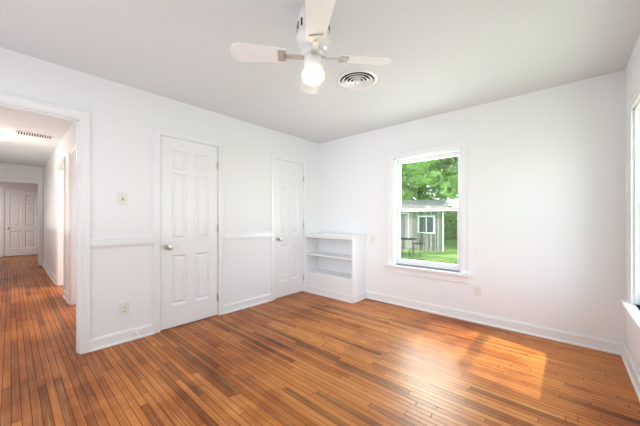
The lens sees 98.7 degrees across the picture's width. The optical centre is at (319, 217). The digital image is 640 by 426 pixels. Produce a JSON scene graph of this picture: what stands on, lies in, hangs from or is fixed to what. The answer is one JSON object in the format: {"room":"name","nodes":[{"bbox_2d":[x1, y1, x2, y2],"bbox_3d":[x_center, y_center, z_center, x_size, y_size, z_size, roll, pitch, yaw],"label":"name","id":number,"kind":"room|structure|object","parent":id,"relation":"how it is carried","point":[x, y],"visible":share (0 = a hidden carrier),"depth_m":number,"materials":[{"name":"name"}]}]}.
{"room":"empty bedroom","nodes":[
{"label":"empty bedroom","id":0,"kind":"room"},
{"bbox_2d":[0,163,39,252],"bbox_3d":[-7.291,-0.045,6.526,0.120,2.440,0.880,0,0,42],"label":"wall","id":1,"kind":"structure","parent":0,"point":[13,171],"depth_m":6.69,"materials":[{"name":"paint"}]},
{"bbox_2d":[1,187,37,256],"bbox_3d":[-9.378,0.123,8.681,0.138,2.103,0.916,0,0,42],"label":"door frame","id":2,"kind":"structure","parent":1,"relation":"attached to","point":[2,217],"depth_m":8.34,"materials":[{"name":"paint"}]},
{"bbox_2d":[4,190,37,255],"bbox_3d":[-9.329,0.156,8.642,0.100,2.022,0.777,0,0,42],"label":"door","id":3,"kind":"structure","parent":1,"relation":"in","point":[20,222],"depth_m":8.61,"materials":[{"name":"paint"}]},
{"bbox_2d":[0,178,42,264],"bbox_3d":[-7.284,0.122,6.521,0.138,2.105,0.990,0,0,42],"label":"trim","id":4,"kind":"structure","parent":1,"relation":"attached to","point":[40,221],"depth_m":6.81,"materials":[{"name":"paint"}]},
{"bbox_2d":[42,121,75,292],"bbox_3d":[-4.489,-0.045,4.802,6.600,2.440,0.120,0,0,42],"label":"wall","id":5,"kind":"structure","parent":0,"point":[46,174],"depth_m":5.15,"materials":[{"name":"paint"}]},
{"bbox_2d":[56,143,75,304],"bbox_3d":[-3.620,0.125,4.018,2.540,2.100,0.138,0,0,42],"label":"trim","id":6,"kind":"structure","parent":5,"relation":"attached to","point":[60,222],"depth_m":4.12,"materials":[{"name":"paint"}]},
{"bbox_2d":[0,47,318,338],"bbox_3d":[-1.557,-0.045,3.043,0.120,2.440,4.724,0,0,42],"label":"wall","id":7,"kind":"structure","parent":0,"point":[124,119],"depth_m":2.70,"materials":[{"name":"paint"}]},
{"bbox_2d":[118,193,126,204],"bbox_3d":[-1.862,-0.180,2.597,0.016,0.115,0.072,0,0,42],"label":"switch plate","id":8,"kind":"object","parent":7,"relation":"attached to","point":[122,198],"visible":1,"depth_m":2.60,"materials":[{"name":"plastic"}]},
{"bbox_2d":[120,302,128,315],"bbox_3d":[-1.855,0.865,2.610,0.010,0.115,0.072,0,0,42],"label":"electrical outlet","id":9,"kind":"object","parent":7,"relation":"attached to","point":[124,308],"visible":1,"depth_m":2.61,"materials":[{"name":"plastic"}]},
{"bbox_2d":[90,231,271,248],"bbox_3d":[-1.355,0.230,3.163,0.024,0.080,2.005,0,0,42],"label":"trim","id":10,"kind":"structure","parent":7,"relation":"attached to","point":[114,242],"depth_m":2.68,"materials":[{"name":"paint"}]},
{"bbox_2d":[161,136,217,329],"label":"door","id":11,"kind":"structure","parent":7,"relation":"in","point":[181,245],"depth_m":3.06,"materials":[{"name":"paint"}]},
{"bbox_2d":[275,159,303,297],"bbox_3d":[-0.447,0.156,4.187,0.100,2.022,0.587,0,0,42],"label":"door","id":12,"kind":"structure","parent":7,"relation":"in","point":[289,224],"depth_m":4.17,"materials":[{"name":"paint"}]},
{"bbox_2d":[0,254,639,425],"bbox_3d":[-4.148,1.225,4.619,13.353,0.100,6.040,0,0,42],"label":"floor","id":13,"kind":"structure","parent":0,"point":[302,358],"depth_m":2.10,"materials":[{"name":"brown wood"}]},
{"bbox_2d":[305,232,365,294],"bbox_3d":[0.216,0.710,4.236,0.948,0.930,0.346,0,0,42],"label":"built-in shelf","id":14,"kind":"object","parent":13,"relation":"on","point":[336,262],"visible":0.94,"depth_m":4.24,"materials":[{"name":"paint"}]},
{"bbox_2d":[0,0,639,166],"bbox_3d":[-4.148,-1.325,4.619,13.353,0.120,6.040,0,0,42],"label":"ceiling","id":15,"kind":"structure","parent":0,"point":[446,56],"depth_m":2.09,"materials":[{"name":"paint"}]},
{"bbox_2d":[0,133,7,140],"bbox_3d":[-4.847,-1.219,4.143,0.200,0.092,0.200,0,0,42],"label":"light","id":16,"kind":"object","parent":15,"relation":"attached to","point":[3,136],"visible":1,"depth_m":4.14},
{"bbox_2d":[14,130,54,139],"bbox_3d":[-4.336,-1.262,4.184,0.250,0.007,0.420,0,0,42],"label":"ceiling vent","id":17,"kind":"object","parent":15,"relation":"in","point":[33,134],"visible":0.98,"depth_m":4.16,"materials":[{"name":"white metal"}]},
{"bbox_2d":[230,0,391,93],"bbox_3d":[-0.041,-1.039,1.696,0.775,0.453,0.775,0,0,42],"label":"ceiling fan","id":18,"kind":"object","parent":15,"relation":"hanging from","point":[313,31],"visible":1,"depth_m":1.64,"materials":[{"name":"white metal"}]},
{"bbox_2d":[337,69,377,89],"bbox_3d":[0.339,-1.248,2.521,0.370,0.035,0.370,0,0,42],"label":"ceiling vent","id":19,"kind":"object","parent":15,"relation":"in","point":[357,79],"visible":1,"depth_m":2.49,"materials":[{"name":"white metal"}]},
{"bbox_2d":[319,70,624,342],"bbox_3d":[1.330,-0.045,3.559,3.753,2.440,0.120,0,0,42],"label":"wall","id":20,"kind":"structure","parent":0,"point":[547,207],"depth_m":2.79,"materials":[{"name":"paint"}]},
{"bbox_2d":[0,253,639,401],"bbox_3d":[-4.118,1.123,4.669,13.575,0.103,4.698,0,0,36],"label":"baseboard","id":21,"kind":"structure","parent":20,"relation":"attached to","point":[580,340],"depth_m":2.83,"materials":[{"name":"paint"}]},
{"bbox_2d":[371,235,374,242],"bbox_3d":[0.763,0.305,3.974,0.075,0.115,0.010,0,0,42],"label":"light switch","id":22,"kind":"object","parent":20,"relation":"attached to","point":[372,238],"visible":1,"depth_m":3.97,"materials":[{"name":"plastic"}]},
{"bbox_2d":[385,139,471,283],"bbox_3d":[1.363,-0.073,3.516,1.070,1.643,0.220,0,0,42],"label":"window","id":23,"kind":"structure","parent":20,"relation":"in","point":[434,264],"depth_m":3.46,"materials":[{"name":"paint"}]},
{"bbox_2d":[474,285,480,296],"bbox_3d":[1.768,0.820,3.083,0.072,0.115,0.010,0,0,42],"label":"outlet","id":24,"kind":"object","parent":20,"relation":"attached to","point":[477,290],"visible":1,"depth_m":3.08,"materials":[{"name":"plastic"}]},
{"bbox_2d":[625,34,639,373],"bbox_3d":[1.120,-0.045,0.587,0.120,2.440,4.604,0,0,42],"label":"wall","id":25,"kind":"structure","parent":0,"point":[632,332],"depth_m":2.18,"materials":[{"name":"paint"}]},
{"bbox_2d":[620,80,639,331],"bbox_3d":[2.041,-0.073,1.639,0.220,1.643,1.180,0,0,42],"label":"window","id":26,"kind":"structure","parent":25,"relation":"in","point":[630,307],"depth_m":2.03,"materials":[{"name":"paint"}]},
{"label":"outside","id":27,"kind":"structure","parent":0,"visible":0},
{"bbox_2d":[400,229,456,264],"bbox_3d":[-2.337,1.725,2.075,120.000,0.200,120.000,0,0,42],"label":"lawn","id":28,"kind":"structure","parent":27,"point":[447,246],"depth_m":12.24,"materials":[{"name":"green plant"}]},
{"bbox_2d":[400,233,424,254],"bbox_3d":[3.794,1.160,12.619,1.552,0.933,1.631,0,0,42],"label":"patio table","id":29,"kind":"object","parent":28,"relation":"on","point":[412,249],"depth_m":12.46,"materials":[{"name":"metal"}]},
{"bbox_2d":[402,161,427,201],"bbox_3d":[2.405,-1.602,12.064,5.280,6.623,5.001,0,0,42],"label":"tree","id":30,"kind":"object","parent":28,"relation":"on","point":[414,179],"depth_m":11.26,"materials":[{"name":"green plant"}]},
{"bbox_2d":[400,199,447,250],"bbox_3d":[5.217,0.325,14.857,2.910,2.600,2.660,0,0,21],"label":"shed","id":31,"kind":"object","parent":28,"relation":"on","point":[440,205],"depth_m":13.71,"materials":[{"name":"wood"},{"name":"paint"},{"name":"glass"}]},
{"bbox_2d":[402,160,454,199],"bbox_3d":[9.027,-4.346,23.740,11.695,12.151,11.101,0,0,42],"label":"tree","id":32,"kind":"object","parent":28,"relation":"on","point":[434,183],"depth_m":22.24,"materials":[{"name":"green plant"}]},
{"bbox_2d":[402,157,457,199],"bbox_3d":[6.811,-3.328,19.715,8.734,10.050,8.426,0,0,42],"label":"tree","id":33,"kind":"object","parent":28,"relation":"on","point":[423,192],"depth_m":17.82,"materials":[{"name":"green plant"}]},
{"bbox_2d":[405,156,457,198],"bbox_3d":[5.524,-2.178,7.362,7.908,7.766,7.593,0,0,42],"label":"tree","id":34,"kind":"object","parent":28,"relation":"on","point":[430,175],"depth_m":7.57,"materials":[{"name":"green plant"}]},
{"bbox_2d":[422,157,457,201],"bbox_3d":[9.528,-2.577,14.854,8.108,8.578,8.344,0,0,42],"label":"tree","id":35,"kind":"object","parent":28,"relation":"on","point":[446,169],"depth_m":15.34,"materials":[{"name":"green plant"}]},
{"bbox_2d":[444,204,456,238],"bbox_3d":[11.379,0.423,20.636,18.691,3.629,3.900,0,0,26],"label":"tree","id":36,"kind":"object","parent":28,"relation":"on","point":[453,217],"depth_m":20.44,"materials":[{"name":"green plant"}]}
]}

